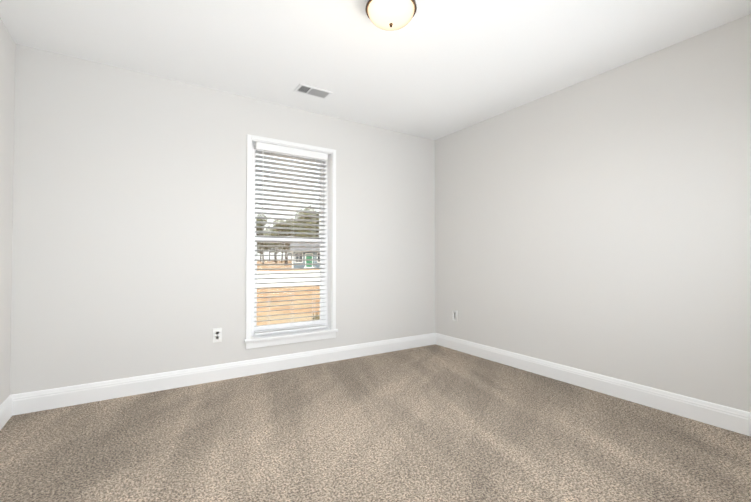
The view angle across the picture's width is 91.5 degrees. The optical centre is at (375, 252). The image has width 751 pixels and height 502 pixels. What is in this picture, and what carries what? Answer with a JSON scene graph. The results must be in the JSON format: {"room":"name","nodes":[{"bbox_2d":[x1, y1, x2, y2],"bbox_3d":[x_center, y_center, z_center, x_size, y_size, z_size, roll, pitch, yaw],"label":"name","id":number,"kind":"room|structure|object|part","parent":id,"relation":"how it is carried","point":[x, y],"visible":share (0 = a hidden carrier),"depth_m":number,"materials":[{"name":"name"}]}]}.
{"room":"empty bedroom","nodes":[
{"label":"empty bedroom","id":0,"kind":"room"},
{"bbox_2d":[0,18,15,404],"bbox_3d":[-1.488,-0.183,0.873,0.150,2.440,3.533,1,-1,-33],"label":"wall","id":1,"kind":"structure","parent":0,"point":[7,74],"depth_m":2.28,"materials":[{"name":"white paint"}]},
{"bbox_2d":[0,395,11,429],"bbox_3d":[-1.419,0.971,0.899,0.015,0.133,3.533,1,-1,-33],"label":"baseboard","id":2,"kind":"structure","parent":1,"relation":"attached to","point":[5,410],"depth_m":2.27,"materials":[{"name":"white wood"}]},
{"bbox_2d":[10,44,434,394],"bbox_3d":[-0.873,-0.142,3.456,3.975,2.440,0.150,1,-1,-33],"label":"wall","id":3,"kind":"structure","parent":0,"point":[129,227],"depth_m":2.86,"materials":[{"name":"white paint"}]},
{"bbox_2d":[213,328,221,342],"bbox_3d":[-1.322,0.694,3.060,0.070,0.115,0.009,1,-1,-33],"label":"electrical outlet","id":4,"kind":"object","parent":3,"relation":"attached to","point":[217,334],"visible":1,"depth_m":3.06,"materials":[{"name":"white plastic"}]},
{"bbox_2d":[11,333,434,415],"bbox_3d":[-0.828,1.011,3.368,3.675,0.133,0.015,1,-1,-33],"label":"baseboard","id":5,"kind":"structure","parent":3,"relation":"attached to","point":[36,401],"depth_m":2.95,"materials":[{"name":"white wood"}]},
{"bbox_2d":[246,134,335,339],"bbox_3d":[-0.802,-0.121,3.490,0.867,1.816,0.160,1,-1,-33],"label":"window","id":6,"kind":"structure","parent":3,"relation":"in","point":[249,227],"depth_m":3.46,"materials":[{"name":"white plastic"}]},
{"bbox_3d":[-0.835,-0.516,3.549,0.699,0.856,0.023,1,-1,-33],"label":"window sash","id":7,"kind":"part","parent":6,"relation":"part of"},
{"bbox_3d":[-0.822,0.289,3.515,0.699,0.888,0.027,1,-1,-33],"label":"window sash","id":8,"kind":"part","parent":6,"relation":"part of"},
{"bbox_3d":[-0.829,-0.113,3.533,0.639,1.602,0.027,1,-1,-33],"label":"glass","id":9,"kind":"part","parent":6,"relation":"part of","materials":[{"name":"clear glass"}]},
{"bbox_3d":[-0.789,0.733,3.461,0.695,0.016,0.050,1,-1,-33],"label":"window blind bottom rail","id":10,"kind":"part","parent":6,"relation":"part of","materials":[{"name":"white plastic"}]},
{"bbox_2d":[250,139,331,338],"bbox_3d":[-0.789,-0.115,3.471,0.795,1.756,0.089,1,-1,-33],"label":"liner","id":11,"kind":"object","parent":6,"relation":"attached to","point":[329,239],"visible":0.64,"depth_m":3.66,"materials":[{"name":"white"}]},
{"bbox_2d":[255,142,327,159],"bbox_3d":[-0.787,-0.952,3.485,0.701,0.064,0.064,1,-1,-33],"label":"blind headrail","id":12,"kind":"object","parent":11,"relation":"attached to","point":[288,150],"visible":1,"depth_m":3.44,"materials":[{"name":"white plastic"}]},
{"bbox_2d":[262,151,270,249],"bbox_3d":[-0.983,-0.104,3.326,0.045,1.665,0.099,0,-1,18],"label":"blind cord","id":13,"kind":"object","parent":12,"relation":"hanging from","point":[270,151],"depth_m":3.34,"materials":[{"name":"white fabric"}]},
{"bbox_2d":[291,157,293,244],"bbox_3d":[-0.789,-0.102,3.475,0.002,1.665,0.056,1,-1,-33],"label":"blind cord","id":14,"kind":"object","parent":12,"relation":"hanging from","point":[291,204],"depth_m":3.46,"materials":[{"name":"white fabric"}]},
{"bbox_2d":[244,328,337,348],"bbox_3d":[-0.780,0.805,3.443,0.897,0.085,0.122,1,-1,-33],"label":"window sill","id":15,"kind":"structure","parent":3,"relation":"attached to","point":[284,338],"depth_m":3.39,"materials":[{"name":"white wood"}]},
{"bbox_2d":[0,344,750,501],"bbox_3d":[0.122,1.104,1.886,3.975,0.100,3.833,1,-1,-33],"label":"floor","id":16,"kind":"structure","parent":0,"point":[434,423],"depth_m":2.02,"materials":[{"name":"carpet"}]},
{"bbox_2d":[0,0,750,139],"bbox_3d":[0.122,-1.446,1.926,3.975,0.120,3.833,1,-1,-33],"label":"ceiling","id":17,"kind":"structure","parent":0,"point":[434,69],"depth_m":2.43,"materials":[{"name":"white paint"}]},
{"bbox_2d":[294,83,331,98],"bbox_3d":[-0.530,-1.363,3.112,0.285,0.009,0.150,1,-1,-33],"label":"ceiling vent","id":18,"kind":"object","parent":17,"relation":"in","point":[318,92],"visible":1,"depth_m":3.11,"materials":[{"name":"white metal"}]},
{"bbox_2d":[365,0,416,30],"bbox_3d":[0.084,-1.302,1.984,0.277,0.167,0.277,1,-1,-33],"label":"ceiling light","id":19,"kind":"object","parent":17,"relation":"attached to","point":[389,15],"visible":1,"depth_m":1.93,"materials":[{"name":"white glass"}]},
{"bbox_2d":[435,14,750,411],"bbox_3d":[1.731,-0.150,2.939,0.150,2.440,3.533,1,-1,-33],"label":"wall","id":20,"kind":"structure","parent":0,"point":[600,224],"depth_m":2.69,"materials":[{"name":"white paint"}]},
{"bbox_2d":[453,310,456,320],"bbox_3d":[0.888,0.708,4.092,0.009,0.115,0.070,1,-1,-33],"label":"electrical outlet","id":21,"kind":"object","parent":20,"relation":"attached to","point":[454,315],"visible":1,"depth_m":4.09,"materials":[{"name":"white plastic"}]},
{"bbox_2d":[435,333,750,436],"bbox_3d":[1.662,1.003,2.876,0.015,0.133,3.533,1,-1,-33],"label":"baseboard","id":22,"kind":"structure","parent":20,"relation":"attached to","point":[726,417],"depth_m":2.67,"materials":[{"name":"white wood"}]},
{"label":"outside","id":23,"kind":"structure","parent":0,"visible":0},
{"bbox_2d":[256,261,319,325],"bbox_3d":[-82.537,3.700,127.277,500.000,0.300,536.517,1,-1,-33],"label":"ground","id":24,"kind":"structure","parent":23,"point":[277,316],"depth_m":12.54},
{"bbox_2d":[256,214,270,263],"bbox_3d":[-24.954,-2.953,77.895,5.921,11.483,7.294,1,-1,-33],"label":"tree","id":25,"kind":"object","parent":24,"relation":"on","point":[259,224],"depth_m":77.99,"materials":[{"name":"plant"}]},
{"bbox_2d":[269,222,288,263],"bbox_3d":[-21.321,-2.281,87.747,7.588,10.460,6.914,1,-1,-33],"label":"tree","id":26,"kind":"object","parent":24,"relation":"on","point":[278,234],"depth_m":87.35,"materials":[{"name":"plant"}]},
{"bbox_2d":[274,234,286,263],"bbox_3d":[-26.407,-1.229,101.688,4.751,8.795,4.319,1,-1,-33],"label":"tree","id":27,"kind":"object","parent":24,"relation":"on","point":[278,248],"depth_m":100.45,"materials":[{"name":"plant"}]},
{"bbox_2d":[257,218,309,261],"bbox_3d":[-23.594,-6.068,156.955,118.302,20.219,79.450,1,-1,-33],"label":"tree","id":28,"kind":"object","parent":24,"relation":"on","point":[266,248],"depth_m":147.51,"materials":[{"name":"plant"}]},
{"bbox_2d":[257,270,319,287],"bbox_3d":[-16.224,1.855,23.948,400.000,0.140,19.500,1,-1,-33],"label":"road","id":29,"kind":"structure","parent":24,"relation":"on","point":[288,280],"depth_m":25.44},
{"bbox_2d":[273,220,307,265],"bbox_3d":[-17.101,-1.959,71.894,6.732,9.305,5.306,1,-1,-33],"label":"tree","id":30,"kind":"object","parent":24,"relation":"on","point":[295,235],"depth_m":71.60,"materials":[{"name":"plant"}]},
{"bbox_2d":[286,209,318,232],"bbox_3d":[-19.056,-4.112,99.070,10.644,14.482,11.870,1,-1,-33],"label":"tree","id":31,"kind":"object","parent":24,"relation":"on","point":[307,222],"depth_m":96.41,"materials":[{"name":"plant"}]},
{"bbox_2d":[287,226,317,236],"bbox_3d":[-15.059,-1.589,76.412,7.112,8.704,6.203,1,-1,-33],"label":"tree","id":32,"kind":"object","parent":24,"relation":"on","point":[307,231],"depth_m":76.10,"materials":[{"name":"plant"}]},
{"bbox_2d":[290,243,319,267],"bbox_3d":[-9.913,0.360,58.856,7.300,4.240,7.410,0,-1,-11],"label":"house","id":33,"kind":"structure","parent":24,"relation":"on","point":[304,257],"depth_m":55.92,"materials":[{"name":"white"}]},
{"bbox_2d":[299,205,318,223],"bbox_3d":[-22.699,-6.696,134.577,13.328,20.779,14.669,1,-1,-33],"label":"tree","id":34,"kind":"object","parent":24,"relation":"on","point":[314,214],"depth_m":130.72,"materials":[{"name":"plant"}]},
{"bbox_2d":[313,313,319,319],"bbox_3d":[-1.317,1.541,8.559,0.376,0.299,0.342,1,-1,-33],"label":"bush","id":35,"kind":"object","parent":24,"relation":"on","point":[316,317],"depth_m":8.49,"materials":[{"name":"plant"}]}
]}

